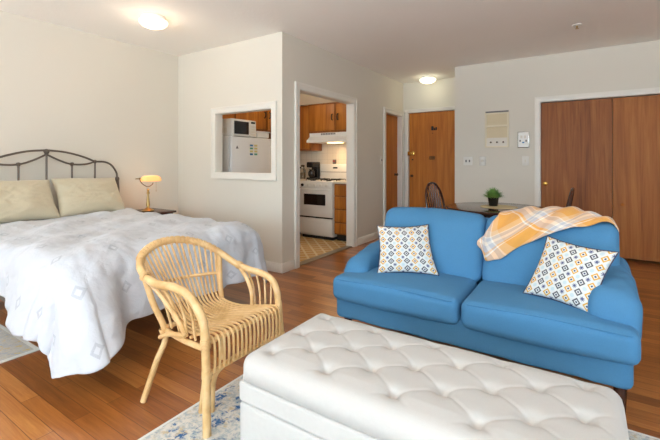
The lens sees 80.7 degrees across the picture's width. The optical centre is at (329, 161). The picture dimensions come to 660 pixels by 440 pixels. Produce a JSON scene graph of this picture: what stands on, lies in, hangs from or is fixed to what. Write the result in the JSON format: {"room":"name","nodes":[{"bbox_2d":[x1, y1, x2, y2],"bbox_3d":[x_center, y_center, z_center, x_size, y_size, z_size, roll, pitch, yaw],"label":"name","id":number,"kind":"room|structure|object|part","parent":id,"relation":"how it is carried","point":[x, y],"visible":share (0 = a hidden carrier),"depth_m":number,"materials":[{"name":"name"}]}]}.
{"room":"studio apartment","nodes":[
{"label":"studio apartment","id":0,"kind":"room"},
{"bbox_2d":[0,10,177,214],"bbox_3d":[-3.042,-0.100,3.402,0.120,2.500,8.590,0,0,33],"label":"wall","id":1,"kind":"structure","parent":0,"point":[92,96],"depth_m":4.06,"materials":[{"name":"white paint"}]},
{"bbox_2d":[222,110,270,133],"bbox_3d":[-1.314,-0.693,5.533,0.421,0.485,1.430,0,0,33],"label":"upper cabinet","id":2,"kind":"object","parent":1,"relation":"attached to","point":[262,118],"visible":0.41,"depth_m":5.64,"materials":[{"name":"brown wood"}]},
{"bbox_3d":[-1.420,-0.695,5.071,0.020,0.430,0.440,0,0,33],"label":"door","id":3,"kind":"part","parent":2,"relation":"part of","materials":[{"name":"brown wood"}]},
{"bbox_3d":[-1.121,-0.695,5.527,0.020,0.430,0.590,0,0,33],"label":"door","id":4,"kind":"part","parent":2,"relation":"part of","materials":[{"name":"brown wood"}]},
{"bbox_3d":[-0.866,-0.695,5.915,0.020,0.430,0.260,0,0,33],"label":"door","id":5,"kind":"part","parent":2,"relation":"part of","materials":[{"name":"brown wood"}]},
{"bbox_2d":[267,106,321,150],"bbox_3d":[-0.614,-0.560,6.369,0.675,0.750,0.715,0,0,33],"label":"upper cabinet","id":6,"kind":"object","parent":1,"relation":"attached to","point":[304,146],"visible":0.08,"depth_m":6.30,"materials":[{"name":"brown wood"}]},
{"bbox_3d":[-0.430,-0.562,6.311,0.255,0.695,0.020,0,0,33],"label":"door","id":7,"kind":"part","parent":6,"relation":"part of","materials":[{"name":"brown wood"}]},
{"bbox_2d":[178,32,287,263],"bbox_3d":[-1.193,-0.100,4.533,1.730,2.500,0.090,0,0,33],"label":"wall","id":8,"kind":"structure","parent":0,"point":[255,70],"depth_m":4.42,"materials":[{"name":"white paint"}]},
{"bbox_2d":[211,101,276,180],"bbox_3d":[-0.953,-0.223,4.375,0.875,0.695,0.094,0,0,33],"label":"window frame","id":9,"kind":"structure","parent":8,"relation":"attached to","point":[218,115],"depth_m":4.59,"materials":[{"name":"white wood"}]},
{"bbox_2d":[265,260,281,272],"bbox_3d":[-1.216,1.100,4.485,1.715,0.100,0.015,0,0,33],"label":"baseboard","id":10,"kind":"structure","parent":8,"relation":"attached to","point":[271,266],"depth_m":4.07,"materials":[{"name":"white wood"}]},
{"bbox_2d":[300,93,334,105],"bbox_3d":[0.030,-1.130,6.146,1.255,0.440,0.390,0,0,33],"label":"wall","id":11,"kind":"structure","parent":0,"point":[305,100],"depth_m":6.13,"materials":[{"name":"paint"}]},
{"bbox_2d":[300,143,345,177],"bbox_3d":[0.013,-0.100,6.463,1.630,2.500,0.120,0,0,33],"label":"wall","id":12,"kind":"structure","parent":0,"point":[330,152],"depth_m":6.44,"materials":[{"name":"beige tile"}]},
{"bbox_2d":[308,102,345,133],"bbox_3d":[0.133,-0.677,6.043,0.920,0.455,0.441,0,0,33],"label":"upper cabinet","id":13,"kind":"object","parent":12,"relation":"attached to","point":[324,117],"visible":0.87,"depth_m":5.94,"materials":[{"name":"brown wood"}]},
{"bbox_3d":[-0.130,-0.680,6.007,0.480,0.400,0.020,0,0,33],"label":"door","id":14,"kind":"part","parent":13,"relation":"part of","materials":[{"name":"brown wood"}]},
{"bbox_2d":[307,132,345,143],"bbox_3d":[0.137,-0.368,6.008,0.875,0.160,0.495,0,0,33],"label":"range hood","id":15,"kind":"object","parent":13,"relation":"attached to","point":[332,137],"visible":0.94,"depth_m":5.90,"materials":[{"name":"white metal"}]},
{"bbox_3d":[0.250,-0.680,5.757,0.370,0.400,0.020,0,0,33],"label":"door","id":16,"kind":"part","parent":13,"relation":"part of","materials":[{"name":"brown wood"}]},
{"bbox_2d":[0,0,659,83],"bbox_3d":[0.266,-1.400,1.817,7.390,0.100,9.570,0,0,33],"label":"ceiling","id":17,"kind":"structure","parent":0,"point":[403,41],"depth_m":3.81,"materials":[{"name":"paint"}]},
{"bbox_2d":[139,13,167,29],"bbox_3d":[-1.644,-1.297,3.617,0.250,0.106,0.250,0,0,33],"label":"ceiling light","id":18,"kind":"object","parent":17,"relation":"attached to","point":[154,21],"visible":1,"depth_m":3.54,"materials":[{"name":"white glass"}]},
{"bbox_2d":[420,75,435,83],"bbox_3d":[1.549,-1.297,6.160,0.250,0.106,0.250,0,0,33],"label":"ceiling light","id":19,"kind":"object","parent":17,"relation":"attached to","point":[428,79],"visible":1,"depth_m":6.08,"materials":[{"name":"white glass"}]},
{"bbox_3d":[1.549,-1.280,6.160,0.250,0.072,0.250,0,0,33],"label":"lamp shade","id":20,"kind":"part","parent":19,"relation":"part of","materials":[{"name":"white glass"}]},
{"bbox_2d":[572,23,581,28],"bbox_3d":[2.434,-1.331,3.828,0.090,0.037,0.090,0,0,33],"label":"sprinkler head","id":21,"kind":"object","parent":17,"relation":"attached to","point":[578,24],"visible":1,"depth_m":3.82},
{"bbox_2d":[0,234,659,439],"bbox_3d":[0.266,1.198,1.817,7.390,0.104,9.570,0,0,33],"label":"floor","id":22,"kind":"structure","parent":0,"point":[103,404],"depth_m":2.10,"materials":[{"name":"brown wood"}]},
{"bbox_2d":[0,324,39,363],"bbox_3d":[-2.768,1.145,2.170,1.440,0.007,1.440,0,0,33],"label":"rug","id":23,"kind":"object","parent":22,"relation":"on","point":[11,347],"visible":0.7,"depth_m":2.40,"materials":[{"name":"white fabric"}]},
{"bbox_2d":[0,149,177,307],"bbox_3d":[-1.901,0.512,3.168,1.936,1.276,1.378,0,0,33],"label":"bed","id":24,"kind":"object","parent":22,"relation":"on","point":[46,151],"visible":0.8,"depth_m":3.69,"materials":[{"name":"black metal"}]},
{"bbox_3d":[-2.809,-0.059,3.502,0.020,0.125,0.440,0,0,33],"label":"rail","id":25,"kind":"part","parent":24,"relation":"part of","materials":[{"name":"metal"}]},
{"bbox_3d":[-2.808,-0.023,3.504,0.018,0.114,0.441,0,0,33],"label":"rail","id":26,"kind":"part","parent":24,"relation":"part of","materials":[{"name":"metal"}]},
{"bbox_3d":[-2.570,-0.023,3.866,0.018,0.114,0.441,0,0,33],"label":"rail","id":27,"kind":"part","parent":24,"relation":"part of","materials":[{"name":"metal"}]},
{"bbox_3d":[-2.569,-0.059,3.868,0.020,0.125,0.440,0,0,33],"label":"rail","id":28,"kind":"part","parent":24,"relation":"part of","materials":[{"name":"metal"}]},
{"bbox_3d":[-2.324,0.654,4.241,0.048,0.992,0.048,0,0,33],"label":"headboard post","id":29,"kind":"part","parent":24,"relation":"part of","materials":[{"name":"metal"}]},
{"bbox_3d":[-1.861,0.715,3.142,1.860,0.250,1.310,0,0,33],"label":"mattress","id":30,"kind":"object","parent":24,"relation":"on","visible":0},
{"bbox_2d":[0,208,267,378],"bbox_3d":[-1.670,0.750,3.017,2.286,0.576,1.688,0,0,33],"label":"comforter","id":31,"kind":"object","parent":30,"relation":"on","point":[71,286],"visible":0.88,"depth_m":2.19,"materials":[{"name":"white fabric"}]},
{"bbox_2d":[0,180,60,222],"bbox_3d":[-2.704,0.333,3.329,0.292,0.355,0.641,0,0,33],"label":"bed pillow","id":32,"kind":"object","parent":31,"relation":"on","point":[23,200],"visible":1,"depth_m":3.33,"materials":[{"name":"beige fabric"}]},
{"bbox_2d":[51,178,124,216],"bbox_3d":[-2.371,0.333,3.848,0.278,0.355,0.620,0,0,36],"label":"bed pillow","id":33,"kind":"object","parent":31,"relation":"on","point":[75,196],"visible":0.98,"depth_m":3.74,"materials":[{"name":"beige fabric"}]},
{"bbox_2d":[137,208,175,214],"bbox_3d":[-2.011,0.850,4.415,0.463,0.600,0.295,0,0,33],"label":"nightstand","id":34,"kind":"object","parent":22,"relation":"on","point":[157,210],"visible":0.13,"depth_m":4.38,"materials":[{"name":"brown wood"}]},
{"bbox_2d":[136,175,160,211],"bbox_3d":[-2.038,0.350,4.364,0.140,0.398,0.300,0,0,33],"label":"lamp","id":35,"kind":"object","parent":34,"relation":"on","point":[150,178],"visible":1,"depth_m":4.34,"materials":[{"name":"gold metal"}]},
{"bbox_3d":[-2.042,0.407,4.361,0.044,0.216,0.044,0,0,33],"label":"stem","id":36,"kind":"part","parent":35,"relation":"part of","materials":[{"name":"gold metal"}]},
{"bbox_3d":[-2.019,0.184,4.378,0.124,0.067,0.229,0,0,33],"label":"lamp shade","id":37,"kind":"part","parent":35,"relation":"part of","materials":[{"name":"orange glass"}]},
{"bbox_2d":[222,135,270,172],"bbox_3d":[-1.269,0.395,5.283,0.741,1.470,0.760,0,0,33],"label":"refrigerator","id":38,"kind":"object","parent":22,"relation":"on","point":[233,159],"visible":0.3,"depth_m":4.97,"materials":[{"name":"white metal"}]},
{"bbox_2d":[222,118,255,137],"bbox_3d":[-1.269,-0.440,5.135,0.403,0.220,0.426,0,0,33],"label":"microwave","id":39,"kind":"object","parent":38,"relation":"on","point":[230,126],"visible":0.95,"depth_m":4.95,"materials":[{"name":"white plastic"}]},
{"bbox_3d":[-1.144,-0.440,4.986,0.015,0.211,0.300,0,0,33],"label":"door","id":40,"kind":"part","parent":39,"relation":"part of","materials":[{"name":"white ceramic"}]},
{"bbox_3d":[-1.028,-0.440,5.162,0.015,0.211,0.113,0,0,33],"label":"control panel","id":41,"kind":"part","parent":39,"relation":"part of","materials":[{"name":"white plastic"}]},
{"bbox_2d":[249,143,257,155],"bbox_3d":[-1.002,-0.168,5.101,0.005,0.165,0.170,0,0,33],"label":"sheet","id":42,"kind":"object","parent":38,"relation":"attached to","point":[253,147],"visible":1,"depth_m":5.10,"materials":[{"name":"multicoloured paper"}]},
{"bbox_2d":[252,131,269,138],"bbox_3d":[-1.023,-0.373,5.402,0.270,0.091,0.260,0,0,33],"label":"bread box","id":43,"kind":"object","parent":38,"relation":"on","point":[259,134],"visible":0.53,"depth_m":5.31,"materials":[{"name":"white plastic"}]},
{"bbox_2d":[300,164,345,239],"bbox_3d":[-0.060,0.591,6.032,0.610,1.111,0.650,0,0,33],"label":"range","id":44,"kind":"object","parent":22,"relation":"on","point":[317,195],"visible":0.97,"depth_m":5.81,"materials":[{"name":"white metal"}]},
{"bbox_3d":[-0.225,0.412,5.780,0.554,0.020,0.047,0,0,33],"label":"oven handle","id":45,"kind":"part","parent":44,"relation":"part of","materials":[{"name":"white metal"}]},
{"bbox_3d":[-0.210,0.605,5.803,0.590,0.420,0.028,0,0,33],"label":"oven door","id":46,"kind":"part","parent":44,"relation":"part of","materials":[{"name":"white metal"}]},
{"bbox_3d":[-0.210,0.347,5.803,0.600,0.075,0.028,0,0,33],"label":"control panel","id":47,"kind":"part","parent":44,"relation":"part of","materials":[{"name":"white metal"}]},
{"bbox_3d":[-0.210,0.957,5.803,0.590,0.237,0.028,0,0,33],"label":"broiler drawer","id":48,"kind":"part","parent":44,"relation":"part of","materials":[{"name":"white metal"}]},
{"bbox_2d":[300,180,345,182],"bbox_3d":[-0.048,0.299,6.051,0.610,0.022,0.605,0,0,33],"label":"cooktop","id":49,"kind":"object","parent":44,"relation":"in","point":[305,181],"depth_m":5.88,"materials":[{"name":"white metal"}]},
{"bbox_2d":[334,184,345,240],"bbox_3d":[0.348,0.731,5.811,0.305,0.831,0.593,0,0,33],"label":"base cabinet","id":50,"kind":"object","parent":22,"relation":"on","point":[339,189],"visible":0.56,"depth_m":5.59,"materials":[{"name":"brown wood"}]},
{"bbox_2d":[333,181,345,183],"bbox_3d":[0.343,0.298,5.805,0.311,0.032,0.612,0,0,33],"label":"countertop","id":51,"kind":"structure","parent":50,"relation":"on","point":[334,182],"depth_m":5.60,"materials":[{"name":"laminate"}]},
{"bbox_3d":[0.189,0.958,5.572,0.290,0.145,0.020,0,0,33],"label":"drawer","id":52,"kind":"part","parent":50,"relation":"part of","materials":[{"name":"brown wood"}]},
{"bbox_3d":[0.189,0.780,5.572,0.290,0.170,0.020,0,0,33],"label":"drawer","id":53,"kind":"part","parent":50,"relation":"part of","materials":[{"name":"brown wood"}]},
{"bbox_3d":[0.189,0.590,5.572,0.290,0.170,0.020,0,0,33],"label":"drawer","id":54,"kind":"part","parent":50,"relation":"part of","materials":[{"name":"brown wood"}]},
{"bbox_3d":[0.189,0.410,5.572,0.290,0.150,0.020,0,0,33],"label":"drawer","id":55,"kind":"part","parent":50,"relation":"part of","materials":[{"name":"brown wood"}]},
{"bbox_2d":[138,375,659,439],"bbox_3d":[0.628,1.145,0.889,3.155,0.007,2.005,0,0,33],"label":"area rug","id":56,"kind":"object","parent":22,"relation":"on","point":[225,420],"visible":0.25,"depth_m":1.69,"materials":[{"name":"fabric"}]},
{"bbox_2d":[136,236,284,438],"bbox_3d":[-0.611,0.773,1.958,0.575,0.759,0.575,0,0,33],"label":"rattan armchair","id":57,"kind":"object","parent":56,"relation":"on","point":[226,313],"visible":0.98,"depth_m":1.89,"materials":[{"name":"beige wicker"}]},
{"bbox_3d":[-0.851,0.829,1.878,0.134,0.646,0.031,0,0,-19],"label":"leg","id":58,"kind":"part","parent":57,"relation":"part of","materials":[{"name":"wicker"}]},
{"bbox_3d":[-0.689,0.635,1.712,0.397,0.233,0.052,0,0,27],"label":"arm","id":59,"kind":"part","parent":57,"relation":"part of","materials":[{"name":"wicker"}]},
{"bbox_3d":[-0.661,0.807,1.771,0.376,0.050,0.081,0,0,33],"label":"seat rail","id":60,"kind":"part","parent":57,"relation":"part of","materials":[{"name":"wicker"}]},
{"bbox_3d":[-0.771,0.617,2.039,0.077,0.021,0.399,0,0,43],"label":"rail","id":61,"kind":"part","parent":57,"relation":"part of","materials":[{"name":"wicker"}]},
{"bbox_3d":[-0.555,0.966,1.714,0.034,0.355,0.157,0,0,-26],"label":"brace leg","id":62,"kind":"part","parent":57,"relation":"part of","materials":[{"name":"wicker"}]},
{"bbox_3d":[-0.519,0.935,1.628,0.036,0.413,0.058,0,0,-36],"label":"leg","id":63,"kind":"part","parent":57,"relation":"part of","materials":[{"name":"wicker"}]},
{"bbox_3d":[-0.613,0.825,2.216,0.045,0.652,0.140,0,0,-6],"label":"leg","id":64,"kind":"part","parent":57,"relation":"part of","materials":[{"name":"wicker"}]},
{"bbox_3d":[-0.397,0.768,1.837,0.024,0.023,0.465,0,0,33],"label":"seat rail","id":65,"kind":"part","parent":57,"relation":"part of","materials":[{"name":"wicker"}]},
{"bbox_3d":[-0.385,0.892,1.829,0.020,0.019,0.465,0,0,33],"label":"rail","id":66,"kind":"part","parent":57,"relation":"part of","materials":[{"name":"wicker"}]},
{"bbox_3d":[-0.257,0.935,2.032,0.065,0.414,0.035,0,0,24],"label":"leg","id":67,"kind":"part","parent":57,"relation":"part of","materials":[{"name":"wicker"}]},
{"bbox_2d":[240,313,628,439],"bbox_3d":[0.286,0.911,1.292,1.136,0.462,0.510,0,0,33],"label":"tufted ottoman","id":68,"kind":"object","parent":56,"relation":"on","point":[328,377],"visible":1,"depth_m":1.20,"materials":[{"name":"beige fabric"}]},
{"bbox_2d":[425,182,445,208],"bbox_3d":[1.254,0.682,4.017,0.473,0.938,0.410,0,0,43],"label":"chair","id":69,"kind":"object","parent":22,"relation":"on","point":[429,183],"visible":0.29,"depth_m":4.15,"materials":[{"name":"brown wood"}]},
{"bbox_2d":[333,207,642,414],"bbox_3d":[0.875,0.736,2.345,1.542,0.826,0.869,0,0,33],"label":"sofa","id":70,"kind":"object","parent":22,"relation":"on","point":[475,303],"visible":0.81,"depth_m":2.06,"materials":[{"name":"blue fabric"}]},
{"bbox_3d":[0.334,0.719,2.765,0.178,0.288,0.710,0,0,33],"label":"arm","id":71,"kind":"part","parent":70,"relation":"part of","materials":[{"name":"blue fabric"}]},
{"bbox_2d":[333,267,476,324],"bbox_3d":[0.456,0.779,2.401,0.777,0.186,0.503,0,0,33],"label":"seat cushion","id":72,"kind":"object","parent":70,"relation":"on","point":[427,299],"depth_m":2.22,"materials":[{"name":"blue fabric"}]},
{"bbox_2d":[377,224,438,275],"bbox_3d":[0.475,0.553,2.452,0.371,0.289,0.198,0,0,-5],"label":"throw cushion","id":73,"kind":"object","parent":70,"relation":"on","point":[401,249],"visible":1,"depth_m":2.42,"materials":[{"name":"white fabric"}]},
{"bbox_2d":[384,207,486,281],"bbox_3d":[0.684,0.538,2.637,0.694,0.430,0.314,0,0,33],"label":"cushion","id":74,"kind":"object","parent":70,"relation":"on","point":[454,235],"depth_m":2.48,"materials":[{"name":"blue fabric"}]},
{"bbox_2d":[477,206,618,260],"bbox_3d":[1.270,0.428,2.301,0.714,0.335,0.303,0,0,33],"label":"plaid throw","id":75,"kind":"object","parent":70,"relation":"on","point":[510,230],"visible":0.91,"depth_m":2.27,"materials":[{"name":"orange fabric"}]},
{"bbox_2d":[461,280,640,365],"bbox_3d":[1.095,0.779,1.981,0.734,0.186,0.502,0,0,33],"label":"seat cushion","id":76,"kind":"object","parent":70,"relation":"on","point":[499,310],"depth_m":1.79,"materials":[{"name":"blue fabric"}]},
{"bbox_2d":[482,215,619,285],"bbox_3d":[1.259,0.538,2.260,0.685,0.430,0.314,0,0,33],"label":"cushion","id":77,"kind":"object","parent":70,"relation":"on","point":[516,268],"depth_m":2.20,"materials":[{"name":"blue fabric"}]},
{"bbox_2d":[523,235,618,311],"bbox_3d":[1.185,0.550,1.934,0.167,0.316,0.381,0,0,-37],"label":"throw cushion","id":78,"kind":"object","parent":70,"relation":"on","point":[566,273],"visible":0.98,"depth_m":1.89,"materials":[{"name":"white fabric"}]},
{"bbox_3d":[1.454,0.699,2.018,0.219,0.328,0.730,0,0,33],"label":"arm","id":79,"kind":"part","parent":70,"relation":"part of","materials":[{"name":"blue fabric"}]},
{"bbox_3d":[1.278,1.067,1.709,0.052,0.165,0.051,0,0,33],"label":"leg","id":80,"kind":"part","parent":70,"relation":"part of","materials":[{"name":"brown wood"}]},
{"bbox_2d":[446,202,544,217],"bbox_3d":[1.490,0.773,3.472,0.872,0.747,0.872,0,0,33],"label":"dining table","id":81,"kind":"object","parent":22,"relation":"on","point":[473,207],"visible":0.14,"depth_m":3.42,"materials":[{"name":"brown wood"}]},
{"bbox_2d":[481,205,517,208],"bbox_3d":[1.495,0.397,3.444,0.306,0.005,0.306,0,0,33],"label":"placemat","id":82,"kind":"object","parent":81,"relation":"on","point":[484,206],"visible":0.89,"depth_m":3.38,"materials":[{"name":"beige fabric"}]},
{"bbox_2d":[483,187,504,205],"bbox_3d":[1.466,0.306,3.485,0.236,0.174,0.227,0,0,33],"label":"potted plant","id":83,"kind":"object","parent":82,"relation":"on","point":[493,196],"visible":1,"depth_m":3.46,"materials":[{"name":"green plant"}]},
{"bbox_3d":[1.466,0.353,3.487,0.096,0.080,0.096,0,0,33],"label":"pot","id":84,"kind":"part","parent":83,"relation":"part of","materials":[{"name":"black ceramic"}]},
{"bbox_2d":[566,187,574,206],"bbox_3d":[1.859,0.682,3.396,0.473,0.938,0.410,0,0,35],"label":"chair","id":85,"kind":"object","parent":22,"relation":"on","point":[571,194],"visible":0.18,"depth_m":3.18,"materials":[{"name":"brown wood"}]},
{"bbox_3d":[-0.745,0.730,6.168,0.675,0.831,1.195,0,0,33],"label":"base cabinet","id":86,"kind":"object","parent":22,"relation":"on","visible":0},
{"bbox_3d":[-0.747,0.298,6.164,0.677,0.032,1.207,0,0,33],"label":"countertop","id":87,"kind":"structure","parent":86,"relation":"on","visible":0},
{"bbox_2d":[300,165,304,178],"bbox_3d":[-0.451,0.163,6.420,0.090,0.235,0.090,0,0,33],"label":"glass jar","id":88,"kind":"object","parent":87,"relation":"on","point":[302,170],"visible":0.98,"depth_m":6.39,"materials":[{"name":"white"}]},
{"bbox_2d":[306,162,319,178],"bbox_3d":[-0.282,0.140,6.378,0.128,0.280,0.245,0,0,33],"label":"coffee maker","id":89,"kind":"object","parent":87,"relation":"on","point":[314,172],"visible":0.92,"depth_m":6.33,"materials":[{"name":"black plastic"}]},
{"bbox_2d":[288,34,402,260],"bbox_3d":[0.399,-0.100,5.474,0.100,2.500,3.230,0,0,33],"label":"wall","id":90,"kind":"structure","parent":0,"point":[309,64],"depth_m":5.42,"materials":[{"name":"white paint"}]},
{"bbox_2d":[281,259,294,272],"bbox_3d":[-0.437,1.100,4.095,0.015,0.100,0.217,0,0,33],"label":"baseboard","id":91,"kind":"structure","parent":90,"relation":"attached to","point":[290,265],"depth_m":4.08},
{"bbox_2d":[294,81,356,268],"bbox_3d":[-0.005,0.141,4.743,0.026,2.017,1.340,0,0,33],"label":"door frame","id":92,"kind":"structure","parent":90,"relation":"in","point":[298,86],"depth_m":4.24,"materials":[{"name":"white wood"}]},
{"bbox_2d":[300,246,351,265],"bbox_3d":[-0.062,1.143,4.780,0.090,0.011,1.184,0,0,33],"label":"threshold","id":93,"kind":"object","parent":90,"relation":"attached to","point":[344,247],"depth_m":4.73,"materials":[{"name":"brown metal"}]},
{"bbox_2d":[357,232,378,245],"bbox_3d":[0.594,1.100,5.665,0.015,0.100,0.860,0,0,33],"label":"baseboard","id":94,"kind":"structure","parent":90,"relation":"attached to","point":[373,236],"depth_m":5.57,"materials":[{"name":"white wood"}]},
{"bbox_2d":[386,114,397,212],"bbox_3d":[0.995,0.185,6.387,0.084,1.914,0.614,0,0,33],"label":"door","id":95,"kind":"structure","parent":90,"relation":"in","point":[391,121],"depth_m":6.45,"materials":[{"name":"brown wood"}]},
{"bbox_2d":[383,107,403,225],"bbox_3d":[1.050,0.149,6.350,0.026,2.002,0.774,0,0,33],"label":"door frame","id":96,"kind":"structure","parent":90,"relation":"in","point":[385,109],"depth_m":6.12,"materials":[{"name":"white wood"}]},
{"bbox_2d":[403,78,612,218],"bbox_3d":[3.610,-0.100,5.226,5.540,2.500,0.120,0,0,33],"label":"wall","id":97,"kind":"structure","parent":0,"point":[439,93],"depth_m":6.43,"materials":[{"name":"white paint"}]},
{"bbox_2d":[405,106,454,206],"bbox_3d":[1.697,0.128,6.394,0.980,2.045,0.026,0,0,33],"label":"door frame","id":98,"kind":"structure","parent":97,"relation":"in","point":[408,111],"depth_m":6.63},
{"bbox_2d":[408,110,454,208],"bbox_3d":[1.693,0.158,6.405,0.862,1.972,0.112,0,0,33],"label":"door","id":99,"kind":"structure","parent":98,"relation":"attached to","point":[431,153],"depth_m":6.42,"materials":[{"name":"brown wood"}]},
{"bbox_2d":[455,40,659,205],"bbox_3d":[3.679,-0.100,4.356,4.470,2.500,0.120,0,0,33],"label":"wall","id":100,"kind":"structure","parent":0,"point":[513,85],"depth_m":5.09,"materials":[{"name":"white paint"}]},
{"bbox_2d":[463,157,472,164],"bbox_3d":[1.925,-0.014,5.426,0.125,0.120,0.016,0,0,33],"label":"light switch","id":101,"kind":"object","parent":100,"relation":"attached to","point":[466,160],"visible":1,"depth_m":5.43,"materials":[{"name":"white plastic"}]},
{"bbox_2d":[479,157,485,165],"bbox_3d":[2.085,-0.013,5.318,0.080,0.125,0.019,0,0,33],"label":"light switch","id":102,"kind":"object","parent":100,"relation":"attached to","point":[482,160],"visible":1,"depth_m":5.32,"materials":[{"name":"plastic"}]},
{"bbox_2d":[486,124,506,126],"bbox_3d":[2.232,-0.483,5.204,0.256,0.023,0.030,0,0,33],"label":"shelf","id":103,"kind":"object","parent":100,"relation":"attached to","point":[487,125],"depth_m":5.20,"materials":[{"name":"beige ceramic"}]},
{"bbox_2d":[485,110,508,147],"bbox_3d":[2.234,-0.439,5.208,0.300,0.488,0.040,0,0,33],"label":"intercom panel","id":104,"kind":"object","parent":100,"relation":"attached to","point":[496,122],"visible":1,"depth_m":5.21,"materials":[{"name":"beige plastic"}]},
{"bbox_3d":[2.243,-0.430,5.221,0.256,0.430,0.010,0,0,33],"label":"plate","id":105,"kind":"part","parent":104,"relation":"part of","materials":[{"name":"beige paint"}]},
{"bbox_2d":[518,131,528,147],"bbox_3d":[2.507,-0.290,5.038,0.137,0.210,0.026,0,0,33],"label":"outlet panel","id":106,"kind":"object","parent":100,"relation":"attached to","point":[523,137],"visible":1,"depth_m":5.03,"materials":[{"name":"plastic"}]},
{"bbox_2d":[522,156,528,165],"bbox_3d":[2.529,-0.014,5.029,0.080,0.120,0.016,0,0,33],"label":"light switch","id":107,"kind":"object","parent":100,"relation":"attached to","point":[525,159],"visible":1,"depth_m":5.03,"materials":[{"name":"plastic"}]},
{"bbox_2d":[541,98,611,217],"bbox_3d":[3.001,0.182,4.757,0.738,1.865,0.063,0,0,33],"label":"door","id":108,"kind":"structure","parent":100,"relation":"in","point":[576,136],"depth_m":4.75,"materials":[{"name":"brown wood"}]},
{"bbox_2d":[535,87,659,205],"bbox_3d":[3.642,0.193,4.380,2.238,1.915,0.120,0,0,33],"label":"door frame","id":109,"kind":"structure","parent":100,"relation":"attached to","point":[652,93],"depth_m":4.79,"materials":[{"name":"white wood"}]},
{"bbox_2d":[613,95,659,261],"bbox_3d":[3.631,0.182,4.363,0.738,1.865,0.060,0,0,33],"label":"door","id":110,"kind":"structure","parent":100,"relation":"in","point":[636,120],"depth_m":4.44,"materials":[{"name":"brown wood"}]}
]}

